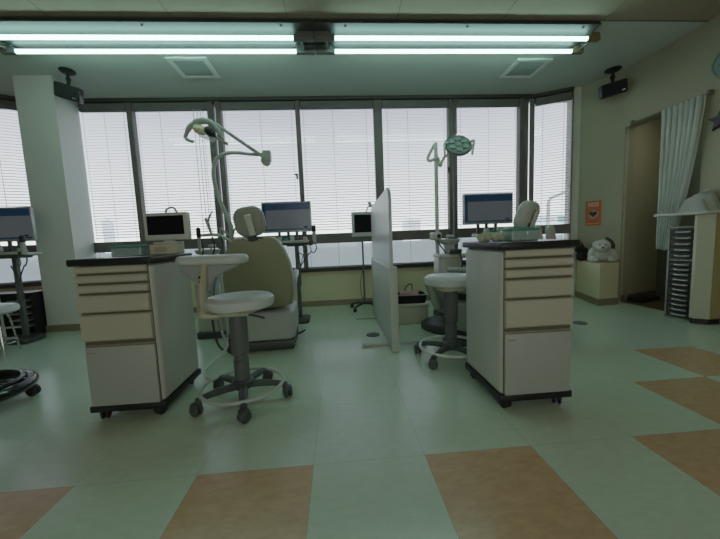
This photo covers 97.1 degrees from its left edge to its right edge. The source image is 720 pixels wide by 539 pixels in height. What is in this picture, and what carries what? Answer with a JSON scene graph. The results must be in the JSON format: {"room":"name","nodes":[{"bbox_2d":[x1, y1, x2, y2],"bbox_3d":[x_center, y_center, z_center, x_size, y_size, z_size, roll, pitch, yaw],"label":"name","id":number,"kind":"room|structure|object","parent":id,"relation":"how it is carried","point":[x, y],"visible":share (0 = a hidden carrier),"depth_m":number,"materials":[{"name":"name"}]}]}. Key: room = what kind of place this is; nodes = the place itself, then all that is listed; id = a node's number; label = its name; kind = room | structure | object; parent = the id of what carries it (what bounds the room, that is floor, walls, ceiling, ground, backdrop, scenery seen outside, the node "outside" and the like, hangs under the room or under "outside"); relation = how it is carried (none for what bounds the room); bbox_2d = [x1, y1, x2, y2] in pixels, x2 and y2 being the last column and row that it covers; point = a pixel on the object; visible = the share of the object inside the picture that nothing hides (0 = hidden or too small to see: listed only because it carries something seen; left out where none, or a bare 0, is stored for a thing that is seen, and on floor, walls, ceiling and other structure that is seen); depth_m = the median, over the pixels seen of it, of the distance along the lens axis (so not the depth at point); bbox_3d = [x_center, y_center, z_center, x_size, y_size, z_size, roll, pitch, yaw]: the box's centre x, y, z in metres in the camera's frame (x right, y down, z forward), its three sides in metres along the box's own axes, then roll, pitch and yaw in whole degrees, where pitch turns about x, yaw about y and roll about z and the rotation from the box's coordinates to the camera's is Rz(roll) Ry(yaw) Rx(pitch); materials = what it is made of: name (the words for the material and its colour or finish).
{"room":"dental clinic","nodes":[
{"label":"dental clinic","id":0,"kind":"room"},
{"bbox_2d":[0,286,41,291],"bbox_3d":[-4.432,0.471,3.787,1.317,0.470,0.200,-6,7,-34],"label":"wall","id":1,"kind":"structure","parent":0,"point":[31,287],"depth_m":3.89,"materials":[{"name":"paper"}]},
{"bbox_2d":[0,99,40,284],"bbox_3d":[-4.175,-0.893,3.743,0.549,2.140,0.044,-6,7,-34],"label":"blind","id":2,"kind":"object","parent":1,"relation":"attached to","point":[4,104],"visible":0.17,"depth_m":3.75,"materials":[{"name":"plastic"}]},
{"bbox_2d":[0,245,40,285],"bbox_3d":[-4.439,-0.861,3.584,1.317,2.160,0.090,-6,7,-34],"label":"window","id":3,"kind":"structure","parent":1,"relation":"in","point":[32,248],"depth_m":3.86,"materials":[{"name":"glass"}]},
{"bbox_2d":[12,75,96,324],"bbox_3d":[-3.348,-0.687,3.713,0.380,2.700,0.610,-3,6,-4],"label":"wall pillar","id":4,"kind":"structure","parent":0,"point":[49,124],"depth_m":3.44,"materials":[{"name":"paint"}]},
{"bbox_2d":[45,324,80,331],"bbox_3d":[-3.295,0.620,3.822,0.402,0.075,0.592,-3,6,-4],"label":"baseboard","id":5,"kind":"structure","parent":4,"relation":"attached to","point":[65,327],"depth_m":3.53,"materials":[{"name":"plastic"}]},
{"bbox_2d":[190,265,465,306],"bbox_3d":[-0.710,0.261,4.385,6.280,0.470,0.200,-3,6,-4],"label":"wall","id":6,"kind":"structure","parent":0,"point":[329,285],"depth_m":4.32,"materials":[{"name":"paint"}]},
{"bbox_2d":[94,101,225,253],"bbox_3d":[-2.843,-0.970,4.025,2.095,2.160,0.090,-3,6,-4],"label":"window","id":7,"kind":"structure","parent":6,"relation":"in","point":[100,247],"depth_m":4.02,"materials":[{"name":"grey metal"}]},
{"bbox_2d":[78,103,139,256],"bbox_3d":[-3.101,-0.961,3.991,0.545,2.140,0.044,-3,6,-4],"label":"blind","id":8,"kind":"object","parent":7,"relation":"attached to","point":[86,107],"visible":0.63,"depth_m":3.96,"materials":[{"name":"plastic"}]},
{"bbox_2d":[131,102,216,253],"bbox_3d":[-2.314,-0.998,4.039,0.885,2.140,0.057,-3,6,-4],"label":"blind","id":9,"kind":"object","parent":7,"relation":"attached to","point":[162,106],"visible":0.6,"depth_m":4.00,"materials":[{"name":"plastic"}]},
{"bbox_2d":[0,262,465,288],"bbox_3d":[-1.067,0.065,3.975,7.972,0.030,0.846,-3,6,-4],"label":"trim","id":10,"kind":"structure","parent":6,"relation":"on","point":[422,265],"depth_m":4.26,"materials":[{"name":"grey metal"}]},
{"bbox_2d":[214,99,383,269],"bbox_3d":[-0.724,-1.068,4.154,2.095,2.160,0.122,-3,6,-4],"label":"window","id":11,"kind":"structure","parent":6,"relation":"in","point":[377,104],"depth_m":4.13,"materials":[{"name":"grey metal"}]},
{"bbox_2d":[220,101,303,269],"bbox_3d":[-1.246,-1.049,4.119,0.908,2.140,0.044,-3,6,-4],"label":"blind","id":12,"kind":"object","parent":11,"relation":"attached to","point":[259,106],"visible":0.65,"depth_m":4.05,"materials":[{"name":"plastic"}]},
{"bbox_2d":[299,100,375,268],"bbox_3d":[-0.261,-1.095,4.186,0.935,2.140,0.044,-3,6,-4],"label":"blind","id":13,"kind":"object","parent":11,"relation":"attached to","point":[347,104],"visible":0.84,"depth_m":4.15,"materials":[{"name":"plastic"}]},
{"bbox_2d":[193,295,429,312],"bbox_3d":[-0.430,0.455,4.318,5.790,0.075,0.012,-3,6,-4],"label":"baseboard","id":14,"kind":"structure","parent":6,"relation":"attached to","point":[342,301],"depth_m":4.32,"materials":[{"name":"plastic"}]},
{"bbox_2d":[392,98,523,265],"bbox_3d":[1.272,-1.163,4.291,1.912,2.160,0.122,-3,6,-4],"label":"window","id":15,"kind":"structure","parent":6,"relation":"in","point":[451,114],"depth_m":4.29,"materials":[{"name":"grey metal"}]},
{"bbox_2d":[382,99,448,264],"bbox_3d":[0.757,-1.143,4.256,0.868,2.140,0.044,-3,6,-4],"label":"blind","id":16,"kind":"object","parent":15,"relation":"attached to","point":[440,103],"visible":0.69,"depth_m":4.22,"materials":[{"name":"plastic"}]},
{"bbox_2d":[457,99,518,261],"bbox_3d":[1.737,-1.190,4.324,0.851,2.140,0.044,-3,6,-4],"label":"blind","id":17,"kind":"object","parent":15,"relation":"attached to","point":[461,103],"visible":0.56,"depth_m":4.25,"materials":[{"name":"plastic"}]},
{"bbox_2d":[0,296,719,538],"bbox_3d":[0.073,0.818,0.843,11.352,0.001,8.174,-3,6,-4],"label":"floor","id":18,"kind":"structure","parent":0,"point":[369,442],"depth_m":1.37,"materials":[{"name":"tile"}]},
{"bbox_2d":[0,303,20,356],"bbox_3d":[-3.205,0.529,2.768,0.380,0.447,0.380,-5,6,-24],"label":"stool","id":19,"kind":"object","parent":18,"relation":"on","point":[5,308],"visible":1,"depth_m":2.77,"materials":[{"name":"white plastic"}]},
{"bbox_2d":[0,369,40,401],"bbox_3d":[-2.254,0.573,1.805,0.590,0.485,0.591,-5,6,-21],"label":"stool","id":20,"kind":"object","parent":18,"relation":"on","point":[21,380],"visible":1,"depth_m":1.92,"materials":[{"name":"plastic"}]},
{"bbox_2d":[0,235,45,344],"bbox_3d":[-3.362,0.200,3.139,0.450,1.049,0.276,-3,6,-4],"label":"cart","id":21,"kind":"object","parent":18,"relation":"on","point":[26,338],"visible":1,"depth_m":3.12,"materials":[{"name":"grey metal"}]},
{"bbox_2d":[0,207,37,251],"bbox_3d":[-3.485,-0.390,3.133,0.536,0.433,0.119,-3,6,-6],"label":"monitor","id":22,"kind":"object","parent":21,"relation":"on","point":[15,222],"visible":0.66,"depth_m":3.11,"materials":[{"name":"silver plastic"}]},
{"bbox_2d":[0,252,41,258],"bbox_3d":[-3.416,-0.140,3.104,0.370,0.064,0.273,-3,6,-4],"label":"tray","id":23,"kind":"object","parent":21,"relation":"on","point":[3,255],"depth_m":3.00,"materials":[{"name":"grey plastic"}]},
{"bbox_2d":[0,290,46,336],"bbox_3d":[-3.850,0.433,3.471,0.720,0.559,0.252,-3,6,-4],"label":"shelf","id":24,"kind":"object","parent":18,"relation":"on","point":[34,300],"visible":0.61,"depth_m":3.47,"materials":[{"name":"black plastic"}]},
{"bbox_2d":[6,298,30,302],"bbox_3d":[-3.654,0.330,3.464,0.200,0.012,0.195,-3,6,-4],"label":"tray","id":25,"kind":"object","parent":24,"relation":"on","point":[26,299],"depth_m":3.40,"materials":[{"name":"grey plastic"}]},
{"bbox_2d":[9,310,32,314],"bbox_3d":[-3.648,0.469,3.478,0.200,0.012,0.195,-3,6,-4],"label":"tray","id":26,"kind":"object","parent":24,"relation":"on","point":[28,311],"depth_m":3.42,"materials":[{"name":"grey plastic"}]},
{"bbox_2d":[9,316,33,321],"bbox_3d":[-3.646,0.539,3.485,0.200,0.012,0.195,-3,6,-4],"label":"tray","id":27,"kind":"object","parent":24,"relation":"on","point":[29,317],"depth_m":3.43,"materials":[{"name":"grey plastic"}]},
{"bbox_2d":[16,322,34,326],"bbox_3d":[-3.643,0.608,3.492,0.200,0.012,0.195,-3,6,-4],"label":"tray","id":28,"kind":"object","parent":24,"relation":"on","point":[31,324],"depth_m":3.46,"materials":[{"name":"grey plastic"}]},
{"bbox_2d":[66,253,200,418],"bbox_3d":[-1.242,0.345,1.839,0.399,0.850,0.468,-3,6,-4],"label":"cart","id":29,"kind":"object","parent":18,"relation":"on","point":[137,323],"visible":0.98,"depth_m":1.63,"materials":[{"name":"beige metal"}]},
{"bbox_2d":[66,253,191,266],"bbox_3d":[-1.258,-0.060,1.799,0.399,0.035,0.468,-3,6,-4],"label":"countertop","id":30,"kind":"structure","parent":29,"relation":"on","point":[138,259],"depth_m":1.58,"materials":[{"name":"stone"}]},
{"bbox_2d":[109,244,149,255],"bbox_3d":[-1.354,-0.115,1.884,0.182,0.064,0.122,-3,6,-5],"label":"tub","id":31,"kind":"object","parent":29,"relation":"on","point":[137,249],"visible":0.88,"depth_m":1.83,"materials":[{"name":"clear plastic"}]},
{"bbox_2d":[149,243,184,254],"bbox_3d":[-1.178,-0.126,1.946,0.156,0.060,0.102,-3,6,-4],"label":"box","id":32,"kind":"object","parent":29,"relation":"on","point":[155,248],"visible":0.98,"depth_m":1.90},
{"bbox_2d":[143,207,191,243],"bbox_3d":[-1.186,-0.272,1.957,0.264,0.226,0.090,-2,6,-1],"label":"monitor","id":33,"kind":"object","parent":32,"relation":"on","point":[169,227],"visible":0.99,"depth_m":1.94,"materials":[{"name":"grey plastic"}]},
{"bbox_2d":[194,211,235,379],"bbox_3d":[-1.142,0.082,2.672,0.460,1.197,1.365,-5,7,-29],"label":"dental delivery unit","id":34,"kind":"object","parent":18,"relation":"on","point":[208,329],"visible":0.55,"depth_m":2.94,"materials":[{"name":"grey plastic"}]},
{"bbox_2d":[194,249,220,254],"bbox_3d":[-1.449,-0.113,3.046,0.236,0.158,0.236,-3,6,-4],"label":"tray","id":35,"kind":"object","parent":34,"relation":"on","point":[200,251],"depth_m":2.95,"materials":[{"name":"grey plastic"}]},
{"bbox_2d":[183,117,271,239],"bbox_3d":[-1.238,-0.401,3.142,0.771,2.070,0.277,-3,6,-4],"label":"lamp","id":36,"kind":"object","parent":18,"relation":"on","point":[196,124],"visible":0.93,"depth_m":3.08,"materials":[{"name":"white plastic"}]},
{"bbox_2d":[175,254,292,423],"bbox_3d":[-0.705,0.335,1.782,0.517,0.838,0.538,-7,7,-36],"label":"stool","id":37,"kind":"object","parent":18,"relation":"on","point":[203,270],"visible":1,"depth_m":1.72,"materials":[{"name":"white plastic"}]},
{"bbox_2d":[223,206,304,352],"bbox_3d":[-0.869,0.059,2.917,0.653,1.183,0.944,-3,6,-7],"label":"dental chair","id":38,"kind":"object","parent":18,"relation":"on","point":[268,267],"visible":0.86,"depth_m":2.59,"materials":[{"name":"leather"}]},
{"bbox_2d":[235,237,294,302],"bbox_3d":[-0.851,0.033,2.667,0.576,0.605,0.202,-3,6,-7],"label":"backrest cushion","id":39,"kind":"object","parent":38,"relation":"on","point":[271,271],"depth_m":2.60,"materials":[{"name":"leather"}]},
{"bbox_2d":[277,225,316,323],"bbox_3d":[-0.673,0.056,3.494,0.450,1.049,0.276,-3,6,-4],"label":"cart","id":40,"kind":"object","parent":18,"relation":"on","point":[303,318],"visible":0.93,"depth_m":3.44,"materials":[{"name":"grey metal"}]},
{"bbox_2d":[261,201,311,240],"bbox_3d":[-0.795,-0.519,3.483,0.531,0.425,0.116,-3,6,-2],"label":"monitor","id":41,"kind":"object","parent":40,"relation":"on","point":[280,217],"visible":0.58,"depth_m":3.44,"materials":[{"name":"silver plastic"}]},
{"bbox_2d":[281,240,308,246],"bbox_3d":[-0.727,-0.284,3.459,0.370,0.064,0.273,-3,6,-4],"label":"tray","id":42,"kind":"object","parent":40,"relation":"on","point":[296,243],"depth_m":3.34,"materials":[{"name":"grey plastic"}]},
{"bbox_2d":[350,202,372,312],"bbox_3d":[0.038,-0.162,3.946,0.341,1.334,0.311,-3,6,-9],"label":"monitor stand","id":43,"kind":"object","parent":18,"relation":"on","point":[361,221],"visible":0.75,"depth_m":3.88,"materials":[{"name":"black metal"}]},
{"bbox_2d":[366,332,379,336],"bbox_3d":[0.120,0.600,2.948,0.124,0.012,0.123,-3,6,-4],"label":"floor outlet","id":44,"kind":"object","parent":18,"relation":"on","point":[371,334],"visible":1,"depth_m":2.93,"materials":[{"name":"grey plastic"}]},
{"bbox_2d":[356,188,421,351],"bbox_3d":[0.229,-0.050,3.057,0.540,1.274,1.275,-3,6,-4],"label":"partition screen","id":45,"kind":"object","parent":18,"relation":"on","point":[384,274],"depth_m":2.67,"materials":[{"name":"grey plastic"}]},
{"bbox_2d":[398,302,428,324],"bbox_3d":[0.522,0.442,3.365,0.365,0.211,0.275,-3,6,-2],"label":"case","id":46,"kind":"object","parent":18,"relation":"on","point":[413,313],"visible":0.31,"depth_m":3.24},
{"bbox_2d":[398,283,426,303],"bbox_3d":[0.515,0.248,3.345,0.352,0.179,0.242,-2,6,0],"label":"basket","id":47,"kind":"object","parent":46,"relation":"on","point":[418,296],"visible":0.84,"depth_m":3.24,"materials":[{"name":"plastic"}]},
{"bbox_2d":[414,273,466,369],"bbox_3d":[0.676,0.340,2.295,0.525,0.615,0.536,-4,6,-12],"label":"stool","id":48,"kind":"object","parent":18,"relation":"on","point":[450,284],"visible":0.7,"depth_m":2.24,"materials":[{"name":"white plastic"}]},
{"bbox_2d":[430,232,465,315],"bbox_3d":[0.956,0.057,3.446,0.360,0.926,0.308,-3,6,-4],"label":"dental cuspidor unit","id":49,"kind":"object","parent":18,"relation":"on","point":[451,257],"visible":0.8,"depth_m":3.35,"materials":[{"name":"grey plastic"}]},
{"bbox_2d":[438,239,459,243],"bbox_3d":[0.951,-0.299,3.405,0.236,0.053,0.236,-3,6,-4],"label":"bowl","id":50,"kind":"object","parent":49,"relation":"on","point":[440,241],"depth_m":3.32,"materials":[{"name":"ceramic"}]},
{"bbox_2d":[426,134,474,252],"bbox_3d":[1.011,-0.486,3.521,0.513,1.985,0.182,-1,6,8],"label":"lamp","id":51,"kind":"object","parent":18,"relation":"on","point":[456,145],"visible":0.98,"depth_m":3.46,"materials":[{"name":"metal"}]},
{"bbox_2d":[472,227,501,236],"bbox_3d":[1.442,-0.013,3.329,0.450,1.049,0.276,-3,6,-4],"label":"tray","id":52,"kind":"object","parent":18,"relation":"on","point":[486,230],"visible":0.16,"depth_m":3.17,"materials":[{"name":"grey plastic"}]},
{"bbox_2d":[472,232,498,236],"bbox_3d":[1.388,-0.353,3.294,0.370,0.064,0.273,-3,6,-4],"label":"tray","id":53,"kind":"object","parent":52,"relation":"on","point":[473,235],"depth_m":3.17,"materials":[{"name":"plastic"}]},
{"bbox_2d":[462,193,512,233],"bbox_3d":[1.325,-0.582,3.321,0.528,0.412,0.119,-3,6,-4],"label":"monitor","id":54,"kind":"object","parent":52,"relation":"on","point":[483,208],"visible":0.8,"depth_m":3.28,"materials":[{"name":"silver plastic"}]},
{"bbox_2d":[421,200,555,340],"bbox_3d":[1.151,-0.002,2.905,1.070,1.142,0.944,2,7,36],"label":"dental chair","id":55,"kind":"object","parent":18,"relation":"on","point":[527,213],"visible":0.33,"depth_m":2.67,"materials":[{"name":"leather"}]},
{"bbox_2d":[462,239,579,407],"bbox_3d":[0.862,0.265,1.784,0.399,0.850,0.468,-3,6,-4],"label":"cart","id":56,"kind":"object","parent":18,"relation":"on","point":[519,301],"visible":0.99,"depth_m":1.57,"materials":[{"name":"white plastic"}]},
{"bbox_2d":[477,234,490,241],"bbox_3d":[0.682,-0.173,1.746,0.073,0.050,0.076,-3,6,-4],"label":"pile","id":57,"kind":"object","parent":56,"relation":"on","point":[480,237],"visible":0.97,"depth_m":1.72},
{"bbox_2d":[491,233,504,241],"bbox_3d":[0.760,-0.178,1.760,0.076,0.050,0.078,-3,6,-4],"label":"pile","id":58,"kind":"object","parent":56,"relation":"on","point":[495,237],"visible":0.96,"depth_m":1.73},
{"bbox_2d":[501,227,539,240],"bbox_3d":[0.886,-0.197,1.758,0.167,0.072,0.112,-3,6,-4],"label":"tub","id":59,"kind":"object","parent":56,"relation":"on","point":[516,233],"visible":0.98,"depth_m":1.71,"materials":[{"name":"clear plastic"}]},
{"bbox_2d":[462,239,579,249],"bbox_3d":[0.845,-0.140,1.744,0.399,0.035,0.468,-3,6,-4],"label":"countertop","id":60,"kind":"structure","parent":56,"relation":"on","point":[540,243],"depth_m":1.52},
{"bbox_2d":[573,321,587,324],"bbox_3d":[2.112,0.509,3.054,0.124,0.012,0.123,-3,6,-4],"label":"floor outlet","id":61,"kind":"object","parent":18,"relation":"on","point":[574,322],"visible":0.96,"depth_m":3.04,"materials":[{"name":"grey plastic"}]},
{"bbox_2d":[575,291,618,305],"bbox_3d":[2.982,0.353,3.948,0.316,0.076,0.608,-1,6,12],"label":"ledge","id":62,"kind":"object","parent":18,"relation":"on","point":[611,301],"visible":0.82,"depth_m":3.74,"materials":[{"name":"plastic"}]},
{"bbox_2d":[664,226,693,320],"bbox_3d":[3.088,0.034,3.025,0.142,0.884,0.236,-4,6,-16],"label":"rack","id":63,"kind":"object","parent":18,"relation":"on","point":[678,274],"visible":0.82,"depth_m":3.03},
{"bbox_2d":[654,210,719,324],"bbox_3d":[3.064,-0.023,2.959,0.253,1.011,0.485,-4,6,-17],"label":"reception counter","id":64,"kind":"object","parent":18,"relation":"on","point":[704,307],"depth_m":2.82,"materials":[{"name":"beige plastic"}]},
{"bbox_2d":[654,210,719,216],"bbox_3d":[3.028,-0.511,2.907,0.310,0.026,0.430,-3,6,-4],"label":"countertop","id":65,"kind":"structure","parent":64,"relation":"on","point":[711,211],"depth_m":2.84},
{"bbox_2d":[677,188,719,212],"bbox_3d":[3.082,-0.629,2.874,0.185,0.206,0.280,-3,6,-4],"label":"folded cloth","id":66,"kind":"object","parent":64,"relation":"on","point":[705,200],"visible":0.93,"depth_m":2.83,"materials":[{"name":"fabric"}]},
{"bbox_2d":[0,0,719,109],"bbox_3d":[-0.042,-1.942,0.731,10.200,0.120,7.230,-3,6,-4],"label":"ceiling","id":67,"kind":"structure","parent":0,"point":[624,44],"depth_m":3.20,"materials":[{"name":"paint"}]},
{"bbox_2d":[54,67,83,103],"bbox_3d":[-2.951,-1.851,3.226,0.226,0.318,0.170,-4,6,-18],"label":"ceiling speaker","id":68,"kind":"object","parent":67,"relation":"attached to","point":[65,91],"visible":1,"depth_m":3.18,"materials":[{"name":"black plastic"}]},
{"bbox_2d":[54,81,76,100],"bbox_3d":[-2.929,-1.772,3.166,0.204,0.164,0.030,-4,6,-18],"label":"grille","id":69,"kind":"object","parent":68,"relation":"attached to","point":[62,90],"depth_m":3.16,"materials":[{"name":"plastic"}]},
{"bbox_2d":[0,17,315,54],"bbox_3d":[-1.720,-1.947,2.693,2.653,0.121,0.376,-3,6,-4],"label":"tube light","id":70,"kind":"object","parent":67,"relation":"attached to","point":[19,35],"visible":0.99,"depth_m":2.63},
{"bbox_2d":[0,44,18,54],"bbox_3d":[-2.991,-1.874,2.710,0.115,0.074,0.042,-3,6,-4],"label":"socket","id":71,"kind":"object","parent":70,"relation":"attached to","point":[8,49],"depth_m":2.69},
{"bbox_2d":[293,31,313,41],"bbox_3d":[-0.477,-1.973,2.689,0.173,0.074,0.042,-3,6,-4],"label":"socket","id":72,"kind":"object","parent":70,"relation":"attached to","point":[298,36],"depth_m":2.67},
{"bbox_2d":[296,45,315,54],"bbox_3d":[-0.491,-1.992,2.881,0.173,0.074,0.042,-3,6,-4],"label":"socket","id":73,"kind":"object","parent":70,"relation":"attached to","point":[309,49],"depth_m":2.87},
{"bbox_2d":[164,57,220,77],"bbox_3d":[-1.695,-2.058,3.253,0.390,0.014,0.390,-3,6,-4],"label":"ceiling vent","id":74,"kind":"object","parent":67,"relation":"in","point":[187,67],"visible":1,"depth_m":3.23,"materials":[{"name":"metal"}]},
{"bbox_2d":[174,61,212,74],"bbox_3d":[-1.695,-2.058,3.253,0.300,0.013,0.300,-3,6,-4],"label":"grille","id":75,"kind":"object","parent":74,"relation":"attached to","point":[184,67],"depth_m":3.24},
{"bbox_2d":[313,19,600,54],"bbox_3d":[0.878,-2.070,2.871,2.553,0.121,0.376,-3,6,-4],"label":"tube light","id":76,"kind":"object","parent":67,"relation":"attached to","point":[331,36],"visible":1,"depth_m":2.80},
{"bbox_2d":[314,31,334,41],"bbox_3d":[-0.300,-1.982,2.701,0.173,0.074,0.042,-3,6,-4],"label":"socket","id":77,"kind":"object","parent":76,"relation":"attached to","point":[319,36],"depth_m":2.69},
{"bbox_2d":[316,45,334,54],"bbox_3d":[-0.315,-2.000,2.893,0.173,0.074,0.042,-3,6,-4],"label":"socket","id":78,"kind":"object","parent":76,"relation":"attached to","point":[320,49],"depth_m":2.88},
{"bbox_2d":[570,45,583,54],"bbox_3d":[2.086,-2.114,3.058,0.115,0.074,0.042,-3,6,-4],"label":"socket","id":79,"kind":"object","parent":76,"relation":"attached to","point":[576,49],"depth_m":3.04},
{"bbox_2d":[585,32,600,41],"bbox_3d":[2.100,-2.095,2.865,0.115,0.074,0.042,-3,6,-4],"label":"socket","id":80,"kind":"object","parent":76,"relation":"attached to","point":[590,36],"depth_m":2.85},
{"bbox_2d":[499,58,552,77],"bbox_3d":[1.830,-2.228,3.530,0.390,0.014,0.390,-3,6,-4],"label":"ceiling vent","id":81,"kind":"object","parent":67,"relation":"in","point":[522,67],"visible":1,"depth_m":3.50,"materials":[{"name":"metal"}]},
{"bbox_2d":[507,62,543,74],"bbox_3d":[1.830,-2.228,3.530,0.300,0.013,0.300,-3,6,-4],"label":"grille","id":82,"kind":"object","parent":81,"relation":"attached to","point":[519,68],"depth_m":3.53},
{"bbox_2d":[598,66,627,98],"bbox_3d":[2.898,-2.133,3.647,0.264,0.312,0.170,0,6,22],"label":"ceiling speaker","id":83,"kind":"object","parent":67,"relation":"attached to","point":[613,88],"visible":1,"depth_m":3.60,"materials":[{"name":"black plastic"}]},
{"bbox_2d":[602,79,626,96],"bbox_3d":[2.876,-2.049,3.589,0.239,0.150,0.030,0,6,22],"label":"grille","id":84,"kind":"object","parent":83,"relation":"attached to","point":[620,86],"depth_m":3.59,"materials":[{"name":"plastic"}]},
{"bbox_2d":[576,70,625,284],"bbox_3d":[3.079,-0.979,4.032,0.200,2.700,0.465,-6,7,-29],"label":"wall","id":85,"kind":"structure","parent":0,"point":[602,120],"depth_m":3.93,"materials":[{"name":"paint"}]},
{"bbox_2d":[0,86,574,105],"bbox_3d":[-1.154,-2.117,3.749,7.972,0.040,0.863,-3,6,-4],"label":"trim","id":86,"kind":"structure","parent":85,"relation":"attached to","point":[569,89],"depth_m":4.02,"materials":[{"name":"brown metal"}]},
{"bbox_2d":[585,200,601,225],"bbox_3d":[2.974,-0.715,4.055,0.003,0.315,0.180,-6,7,-29],"label":"poster","id":87,"kind":"object","parent":85,"relation":"attached to","point":[593,208],"visible":1,"depth_m":4.05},
{"bbox_2d":[576,260,618,298],"bbox_3d":[2.978,0.110,3.926,0.307,0.415,0.592,-1,6,12],"label":"cabinet","id":88,"kind":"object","parent":85,"relation":"attached to","point":[598,280],"depth_m":3.73,"materials":[{"name":"wood"}]},
{"bbox_2d":[575,242,587,260],"bbox_3d":[2.855,-0.234,4.097,0.156,0.243,0.120,-4,6,-19],"label":"cloth bag","id":89,"kind":"object","parent":88,"relation":"on","point":[581,254],"visible":0.94,"depth_m":4.07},
{"bbox_2d":[587,237,618,261],"bbox_3d":[2.915,-0.237,3.797,0.286,0.300,0.228,-2,6,1],"label":"plush toy","id":90,"kind":"object","parent":88,"relation":"on","point":[602,250],"visible":1,"depth_m":3.77,"materials":[{"name":"white fabric"}]},
{"bbox_2d":[620,118,660,300],"bbox_3d":[3.452,-0.809,3.946,0.705,2.350,0.100,-4,6,-21],"label":"wall","id":91,"kind":"structure","parent":0,"point":[647,140],"depth_m":3.91,"materials":[{"name":"paint"}]},
{"bbox_2d":[621,290,655,300],"bbox_3d":[3.510,0.327,4.006,0.696,0.075,0.012,-5,6,-21],"label":"baseboard","id":92,"kind":"structure","parent":91,"relation":"attached to","point":[652,292],"depth_m":4.00,"materials":[{"name":"plastic"}]},
{"bbox_2d":[618,15,719,323],"bbox_3d":[3.391,-0.662,0.728,0.120,2.700,6.280,-3,6,-4],"label":"wall","id":93,"kind":"structure","parent":0,"point":[678,72],"depth_m":3.15,"materials":[{"name":"paint"}]},
{"bbox_2d":[0,0,707,21],"bbox_3d":[-0.728,-1.767,-0.117,8.100,0.004,5.412,-3,6,-4],"label":"trim","id":94,"kind":"structure","parent":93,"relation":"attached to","point":[47,16],"depth_m":2.61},
{"bbox_2d":[621,296,667,310],"bbox_3d":[3.546,0.402,3.592,0.680,0.004,0.940,-3,6,-4],"label":"trim","id":95,"kind":"structure","parent":93,"relation":"attached to","point":[658,304],"depth_m":3.69,"materials":[{"name":"brown wood"}]},
{"bbox_2d":[627,294,659,302],"bbox_3d":[3.430,0.349,3.862,0.354,0.055,0.170,-4,6,-20],"label":"roll","id":96,"kind":"object","parent":95,"relation":"on","point":[641,298],"visible":1,"depth_m":3.81,"materials":[{"name":"black plastic"}]},
{"bbox_2d":[630,89,713,124],"bbox_3d":[3.090,-1.615,3.203,0.050,0.041,0.780,-3,6,-4],"label":"rail","id":97,"kind":"object","parent":93,"relation":"attached to","point":[710,91],"visible":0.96,"depth_m":3.30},
{"bbox_2d":[656,94,705,250],"bbox_3d":[3.095,-0.886,3.100,0.064,1.410,0.390,-3,6,-4],"label":"curtain","id":98,"kind":"object","parent":97,"relation":"hanging from","point":[681,124],"visible":0.91,"depth_m":3.10,"materials":[{"name":"fabric"}]},
{"bbox_2d":[708,110,719,130],"bbox_3d":[3.144,-1.317,2.767,0.029,0.181,0.190,-3,6,-4],"label":"wall ornament","id":99,"kind":"object","parent":93,"relation":"attached to","point":[716,120],"visible":1,"depth_m":2.79,"materials":[{"name":"black plastic"}]},
{"bbox_2d":[711,52,719,77],"bbox_3d":[3.127,-1.767,2.689,0.032,0.256,0.256,-3,6,-4],"label":"wall clock","id":100,"kind":"object","parent":93,"relation":"attached to","point":[715,68],"visible":1,"depth_m":2.78,"materials":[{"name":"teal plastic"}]},
{"bbox_2d":[656,109,704,296],"bbox_3d":[3.588,-0.773,3.331,0.640,2.390,1.560,-3,6,-4],"label":"wall","id":101,"kind":"structure","parent":0,"point":[694,187],"depth_m":3.71,"materials":[{"name":"paint"}]},
{"label":"outside","id":102,"kind":"structure","parent":0,"visible":0},
{"bbox_2d":[0,235,562,282],"bbox_3d":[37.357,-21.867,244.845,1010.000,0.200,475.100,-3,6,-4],"label":"ground","id":103,"kind":"structure","parent":102,"point":[423,252],"depth_m":81.96,"materials":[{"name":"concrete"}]},
{"bbox_2d":[101,219,115,252],"bbox_3d":[-185.945,-25.071,235.785,3.000,25.920,8.030,-3,6,-4],"label":"building","id":104,"kind":"structure","parent":103,"relation":"on","point":[107,239],"depth_m":233.16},
{"bbox_2d":[402,219,420,240],"bbox_3d":[40.445,-31.468,251.734,10.000,17.280,20.030,-3,6,-4],"label":"building","id":105,"kind":"structure","parent":103,"relation":"on","point":[417,220],"depth_m":241.83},
{"bbox_2d":[535,215,563,234],"bbox_3d":[153.076,-36.253,259.514,34.000,16.200,20.030,-3,6,-4],"label":"building","id":106,"kind":"structure","parent":103,"relation":"on","point":[543,216],"depth_m":248.90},
{"bbox_2d":[546,192,564,224],"bbox_3d":[12.605,-1.801,19.887,2.072,6.430,0.260,-3,6,-4],"label":"street lamp","id":107,"kind":"object","parent":103,"relation":"on","point":[548,203],"visible":0.27,"depth_m":19.56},
{"bbox_2d":[557,216,563,238],"bbox_3d":[47.004,-8.772,73.054,3.500,7.000,0.300,-3,6,-4],"label":"roadside sign","id":108,"kind":"object","parent":103,"relation":"on","point":[558,216],"visible":0.29,"depth_m":72.59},
{"bbox_3d":[2.672,0.113,4.498,0.491,0.470,0.391,-3,6,-4],"label":"wall","id":109,"kind":"structure","parent":0,"visible":0},
{"bbox_2d":[523,90,573,247],"bbox_3d":[2.529,-1.216,4.313,0.570,2.160,0.090,0,6,24],"label":"window","id":110,"kind":"structure","parent":109,"relation":"in","point":[529,125],"depth_m":4.29,"materials":[{"name":"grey metal"}]},
{"bbox_2d":[534,91,571,238],"bbox_3d":[2.576,-1.219,4.274,0.415,2.140,0.044,0,6,24],"label":"blind","id":111,"kind":"object","parent":110,"relation":"attached to","point":[562,97],"visible":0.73,"depth_m":4.23,"materials":[{"name":"plastic"}]},
{"bbox_2d":[564,87,581,295],"bbox_3d":[2.855,-0.995,4.292,0.089,2.700,0.200,-1,6,12],"label":"trim","id":112,"kind":"structure","parent":109,"relation":"attached to","point":[577,91],"depth_m":4.20,"materials":[{"name":"metal"}]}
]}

